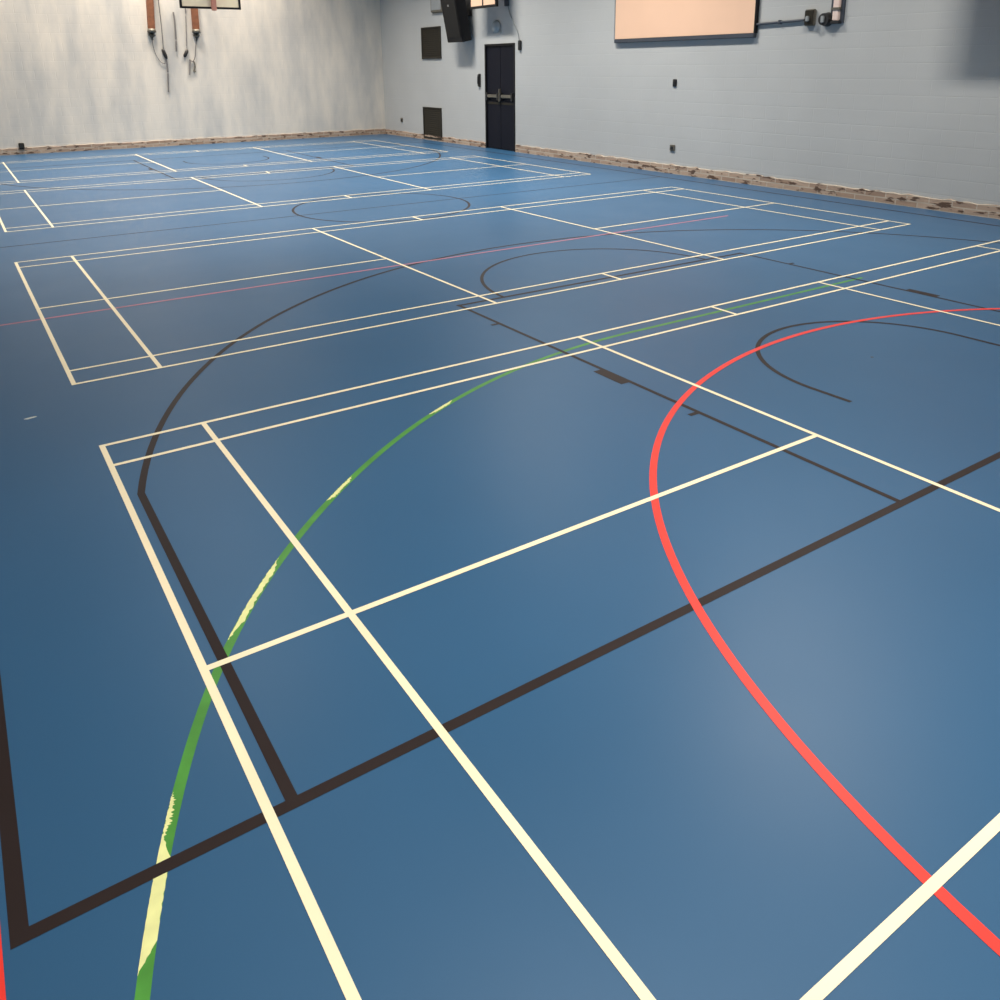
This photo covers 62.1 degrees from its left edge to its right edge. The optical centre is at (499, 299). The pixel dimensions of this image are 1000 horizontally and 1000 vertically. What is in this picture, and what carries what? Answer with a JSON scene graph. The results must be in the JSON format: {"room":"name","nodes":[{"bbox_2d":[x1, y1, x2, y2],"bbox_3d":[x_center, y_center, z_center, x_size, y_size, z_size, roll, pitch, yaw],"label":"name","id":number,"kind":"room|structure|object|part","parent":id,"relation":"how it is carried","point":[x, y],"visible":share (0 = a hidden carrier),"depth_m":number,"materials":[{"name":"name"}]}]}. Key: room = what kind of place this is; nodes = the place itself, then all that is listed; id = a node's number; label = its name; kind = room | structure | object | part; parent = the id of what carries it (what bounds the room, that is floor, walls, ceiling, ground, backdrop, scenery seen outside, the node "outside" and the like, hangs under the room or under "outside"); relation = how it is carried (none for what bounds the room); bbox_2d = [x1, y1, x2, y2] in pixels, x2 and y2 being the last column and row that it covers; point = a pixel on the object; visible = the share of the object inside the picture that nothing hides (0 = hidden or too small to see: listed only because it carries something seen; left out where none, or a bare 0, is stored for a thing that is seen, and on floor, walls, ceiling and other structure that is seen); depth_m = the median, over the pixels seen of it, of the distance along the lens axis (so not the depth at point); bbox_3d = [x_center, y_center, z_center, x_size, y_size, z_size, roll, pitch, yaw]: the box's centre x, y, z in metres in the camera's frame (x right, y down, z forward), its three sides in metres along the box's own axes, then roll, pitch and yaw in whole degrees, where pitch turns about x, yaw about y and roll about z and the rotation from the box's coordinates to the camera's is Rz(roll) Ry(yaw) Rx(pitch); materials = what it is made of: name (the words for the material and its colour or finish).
{"room":"indoor sports hall","nodes":[
{"label":"indoor sports hall","id":0,"kind":"room"},
{"bbox_2d":[0,0,385,148],"bbox_3d":[-7.964,-6.892,19.583,11.595,6.400,0.200,-11,19,-32],"label":"wall","id":1,"kind":"structure","parent":0,"point":[72,72],"depth_m":20.09,"materials":[{"name":"beige paint"}]},
{"bbox_2d":[18,143,24,148],"bbox_3d":[-10.671,-3.433,18.522,0.110,0.130,0.066,-11,19,-32],"label":"socket","id":2,"kind":"object","parent":1,"relation":"attached to","point":[21,145],"visible":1,"depth_m":18.50,"materials":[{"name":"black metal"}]},
{"bbox_2d":[158,0,168,91],"bbox_3d":[-7.963,-6.112,19.638,0.115,2.332,0.080,-11,19,-32],"label":"cord","id":3,"kind":"object","parent":1,"relation":"hanging from","point":[163,50],"visible":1,"depth_m":19.69,"materials":[{"name":"black plastic"}]},
{"bbox_3d":[-7.977,-6.582,19.499,0.039,1.351,0.022,-11,19,-32],"label":"cord","id":4,"kind":"part","parent":3,"relation":"part of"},
{"bbox_2d":[173,12,176,50],"bbox_3d":[-7.723,-6.369,19.731,0.068,0.892,0.036,-11,19,-32],"label":"hanging cord","id":5,"kind":"object","parent":1,"relation":"hanging from","point":[173,12],"visible":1,"depth_m":19.71,"materials":[{"name":"grey"}]},
{"bbox_2d":[183,8,187,56],"bbox_3d":[-7.533,-6.579,19.803,0.183,1.529,0.080,-11,19,-32],"label":"cord","id":6,"kind":"object","parent":1,"relation":"hanging from","point":[186,50],"visible":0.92,"depth_m":19.91,"materials":[{"name":"black plastic"}]},
{"bbox_3d":[-7.500,-6.667,19.802,0.102,1.361,0.022,-11,19,-32],"label":"cord","id":7,"kind":"part","parent":6,"relation":"part of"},
{"bbox_2d":[0,128,384,155],"bbox_3d":[-7.886,-3.861,20.333,11.165,0.158,0.026,-11,19,-32],"label":"baseboard","id":8,"kind":"structure","parent":1,"relation":"attached to","point":[212,140],"depth_m":20.38,"materials":[{"name":"stone"}]},
{"bbox_2d":[146,0,240,39],"bbox_3d":[-6.715,-7.093,17.922,1.245,2.731,3.860,-11,19,-32],"label":"goal","id":9,"kind":"object","parent":1,"relation":"attached to","point":[194,5],"visible":1,"depth_m":17.25,"materials":[{"name":"beige paint"}]},
{"bbox_3d":[-8.111,-7.538,19.136,0.296,2.510,0.070,-11,19,-32],"label":"wall post","id":10,"kind":"part","parent":9,"relation":"part of","materials":[{"name":"brown wood"}]},
{"bbox_2d":[189,40,196,74],"bbox_3d":[-7.424,-5.855,20.077,0.278,0.811,0.036,-11,19,-32],"label":"cord","id":11,"kind":"object","parent":9,"relation":"hanging from","point":[190,61],"visible":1,"depth_m":20.09,"materials":[{"name":"plastic"}]},
{"bbox_3d":[-7.300,-7.691,19.649,0.211,2.510,0.070,-11,19,-32],"label":"wall post","id":12,"kind":"part","parent":9,"relation":"part of","materials":[{"name":"brown wood"}]},
{"bbox_3d":[-5.923,-6.381,16.888,1.220,0.875,0.052,-11,19,-32],"label":"board frame","id":13,"kind":"part","parent":9,"relation":"part of","materials":[{"name":"black paint"}]},
{"bbox_2d":[0,134,999,999],"bbox_3d":[-1.581,-1.190,11.177,11.595,0.120,23.290,-11,19,-32],"label":"floor","id":14,"kind":"structure","parent":0,"point":[718,863],"depth_m":3.10,"materials":[{"name":"blue plastic"}]},
{"bbox_2d":[0,140,446,183],"bbox_3d":[-5.870,-3.002,17.508,8.794,0.001,3.871,-11,19,-32],"label":"court","id":15,"kind":"object","parent":14,"relation":"on","point":[364,140],"visible":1,"depth_m":17.00,"materials":[{"name":"beige paint"}]},
{"bbox_2d":[0,156,587,231],"bbox_3d":[-3.162,-1.909,13.548,8.794,0.001,3.871,-11,19,-32],"label":"court","id":16,"kind":"object","parent":14,"relation":"on","point":[32,200],"visible":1,"depth_m":12.63,"materials":[{"name":"beige paint"}]},
{"bbox_2d":[14,187,908,384],"bbox_3d":[0.015,-0.621,8.883,8.840,0.001,3.976,-11,19,-32],"label":"court","id":17,"kind":"object","parent":14,"relation":"on","point":[117,313],"visible":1,"depth_m":7.18,"materials":[{"name":"beige paint"}]},
{"bbox_2d":[134,277,861,999],"bbox_3d":[0.619,0.597,4.557,1.702,0.001,7.471,8,18,28],"label":"green court line","id":18,"kind":"object","parent":14,"relation":"on","point":[149,943],"visible":1,"depth_m":2.34,"materials":[{"name":"green paint"}]},
{"bbox_2d":[0,142,999,948],"bbox_3d":[-1.494,-1.272,11.243,10.079,0.001,16.900,-11,19,-32],"label":"court","id":19,"kind":"object","parent":14,"relation":"on","point":[20,932],"visible":1,"depth_m":2.54,"materials":[{"name":"brown paint"}]},
{"bbox_2d":[0,216,999,999],"bbox_3d":[1.114,-0.135,7.128,9.867,0.001,9.963,-11,19,-32],"label":"court","id":20,"kind":"object","parent":14,"relation":"on","point":[942,894],"visible":1,"depth_m":2.52,"materials":[{"name":"red paint"}]},
{"bbox_2d":[99,240,999,999],"bbox_3d":[2.733,0.471,4.926,8.808,0.001,3.884,-11,19,-32],"label":"court","id":21,"kind":"object","parent":14,"relation":"on","point":[832,979],"visible":1,"depth_m":2.45,"materials":[{"name":"beige paint"}]},
{"bbox_2d":[380,0,999,205],"bbox_3d":[3.201,-5.198,13.217,0.200,6.400,23.090,-11,19,-32],"label":"wall","id":22,"kind":"structure","parent":0,"point":[897,96],"depth_m":12.60,"materials":[{"name":"grey paint"}]},
{"bbox_2d":[421,26,441,58],"bbox_3d":[-1.694,-6.317,20.413,0.030,0.750,0.960,-11,19,-32],"label":"air vent","id":23,"kind":"object","parent":22,"relation":"in","point":[430,36],"visible":1,"depth_m":20.40,"materials":[{"name":"black metal"}]},
{"bbox_2d":[423,107,441,139],"bbox_3d":[-1.707,-4.467,20.983,0.030,0.780,0.930,-11,19,-32],"label":"air vent","id":24,"kind":"object","parent":22,"relation":"in","point":[432,116],"visible":1,"depth_m":20.96,"materials":[{"name":"black metal"}]},
{"bbox_2d":[385,129,485,147],"bbox_3d":[-1.779,-4.151,21.195,0.026,0.138,5.230,-11,19,-32],"label":"baseboard","id":25,"kind":"structure","parent":22,"relation":"attached to","point":[387,131],"depth_m":20.71,"materials":[{"name":"stone"}]},
{"bbox_2d":[430,0,442,13],"bbox_3d":[-1.504,-7.153,19.816,0.080,0.580,0.600,-11,19,-32],"label":"junction box","id":26,"kind":"object","parent":22,"relation":"attached to","point":[436,7],"visible":0.77,"depth_m":19.84,"materials":[{"name":"metal"}]},
{"bbox_2d":[440,0,471,42],"bbox_3d":[-0.968,-6.423,18.731,0.559,1.172,0.680,-11,19,-32],"label":"loudspeaker","id":27,"kind":"object","parent":22,"relation":"attached to","point":[456,13],"visible":0.99,"depth_m":18.58,"materials":[{"name":"black paint"}]},
{"bbox_2d":[441,0,460,37],"bbox_3d":[-1.120,-6.400,18.633,0.194,0.994,0.600,-11,19,-32],"label":"grille","id":28,"kind":"object","parent":27,"relation":"attached to","point":[451,9],"depth_m":18.60,"materials":[{"name":"black fabric"}]},
{"bbox_2d":[477,74,480,86],"bbox_3d":[-0.481,-4.987,18.864,0.056,0.290,0.090,-11,19,-32],"label":"card reader","id":29,"kind":"object","parent":22,"relation":"attached to","point":[478,75],"visible":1,"depth_m":18.84,"materials":[{"name":"black plastic"}]},
{"bbox_2d":[469,0,497,9],"bbox_3d":[-0.204,-6.611,17.605,0.412,0.805,1.070,-11,19,-32],"label":"backboard","id":30,"kind":"object","parent":22,"relation":"attached to","point":[473,4],"visible":1,"depth_m":17.59,"materials":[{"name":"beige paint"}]},
{"bbox_3d":[-0.353,-6.583,17.511,0.030,0.705,0.970,-11,19,-32],"label":"panel","id":31,"kind":"part","parent":30,"relation":"part of","materials":[{"name":"beige"}]},
{"bbox_2d":[492,20,500,33],"bbox_3d":[-0.101,-5.904,17.939,0.110,0.270,0.320,-11,19,-32],"label":"fire alarm","id":32,"kind":"object","parent":22,"relation":"attached to","point":[496,26],"visible":1,"depth_m":17.88,"materials":[{"name":"grey plastic"}]},
{"bbox_2d":[484,43,514,151],"bbox_3d":[0.023,-4.468,18.327,0.145,2.275,1.190,-11,19,-32],"label":"door","id":33,"kind":"structure","parent":22,"relation":"in","point":[499,58],"depth_m":18.32,"materials":[{"name":"black paint"}]},
{"bbox_2d":[504,0,521,49],"bbox_3d":[0.269,-5.810,17.429,0.060,1.100,0.570,-11,19,-32],"label":"cable","id":34,"kind":"object","parent":22,"relation":"attached to","point":[506,2],"visible":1,"depth_m":17.38,"materials":[{"name":"grey plastic"}]},
{"bbox_2d":[670,145,674,150],"bbox_3d":[2.939,-2.598,14.184,0.034,0.105,0.115,-11,19,-32],"label":"wall socket","id":35,"kind":"object","parent":22,"relation":"attached to","point":[672,147],"visible":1,"depth_m":14.16,"materials":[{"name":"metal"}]},
{"bbox_2d":[673,79,676,86],"bbox_3d":[2.921,-3.634,13.904,0.034,0.120,0.085,-11,19,-32],"label":"wall switch","id":36,"kind":"object","parent":22,"relation":"attached to","point":[674,80],"visible":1,"depth_m":13.88,"materials":[{"name":"black plastic"}]},
{"bbox_2d":[614,0,759,42],"bbox_3d":[2.925,-5.188,13.400,0.070,1.915,3.185,-11,19,-32],"label":"board","id":37,"kind":"object","parent":22,"relation":"attached to","point":[634,20],"visible":1,"depth_m":13.48,"materials":[{"name":"beige paint"}]},
{"bbox_3d":[2.062,-5.571,14.667,0.056,1.850,0.025,-11,19,-32],"label":"trim","id":38,"kind":"part","parent":37,"relation":"part of","materials":[{"name":"grey plastic"}]},
{"bbox_3d":[2.938,-4.296,13.646,0.070,0.065,3.150,-11,19,-32],"label":"rail","id":39,"kind":"part","parent":37,"relation":"part of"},
{"bbox_3d":[3.799,-4.870,12.126,0.056,1.850,0.030,-11,19,-32],"label":"trim","id":40,"kind":"part","parent":37,"relation":"part of","materials":[{"name":"black paint"}]},
{"bbox_2d":[515,145,999,218],"bbox_3d":[4.858,-1.486,11.485,0.026,0.168,16.430,-11,19,-32],"label":"baseboard","id":41,"kind":"structure","parent":22,"relation":"attached to","point":[909,200],"depth_m":12.30,"materials":[{"name":"stone"}]},
{"bbox_2d":[756,19,803,24],"bbox_3d":[4.046,-4.013,11.995,0.050,0.057,0.828,-11,19,-32],"label":"conduit pipe","id":42,"kind":"object","parent":22,"relation":"attached to","point":[795,20],"visible":0.98,"depth_m":11.97,"materials":[{"name":"grey metal"}]},
{"bbox_2d":[804,9,816,25],"bbox_3d":[4.303,-3.929,11.556,0.110,0.220,0.160,-11,19,-32],"label":"switch box","id":43,"kind":"object","parent":22,"relation":"attached to","point":[810,14],"visible":1,"depth_m":11.53,"materials":[{"name":"metal"}]},
{"bbox_3d":[4.294,-3.927,11.550,0.012,0.190,0.130,-11,19,-32],"label":"box lid","id":44,"kind":"part","parent":43,"relation":"part of","materials":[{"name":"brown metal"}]},
{"bbox_2d":[818,12,831,26],"bbox_3d":[4.439,-3.836,11.351,0.130,0.190,0.190,-11,19,-32],"label":"switch box","id":45,"kind":"object","parent":22,"relation":"attached to","point":[824,19],"depth_m":11.31,"materials":[{"name":"black plastic"}]},
{"bbox_2d":[830,0,845,23],"bbox_3d":[4.537,-4.839,10.943,0.082,2.280,0.200,-11,19,-32],"label":"electrical box","id":46,"kind":"object","parent":22,"relation":"attached to","point":[838,7],"visible":1,"depth_m":11.18,"materials":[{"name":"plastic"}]}
]}

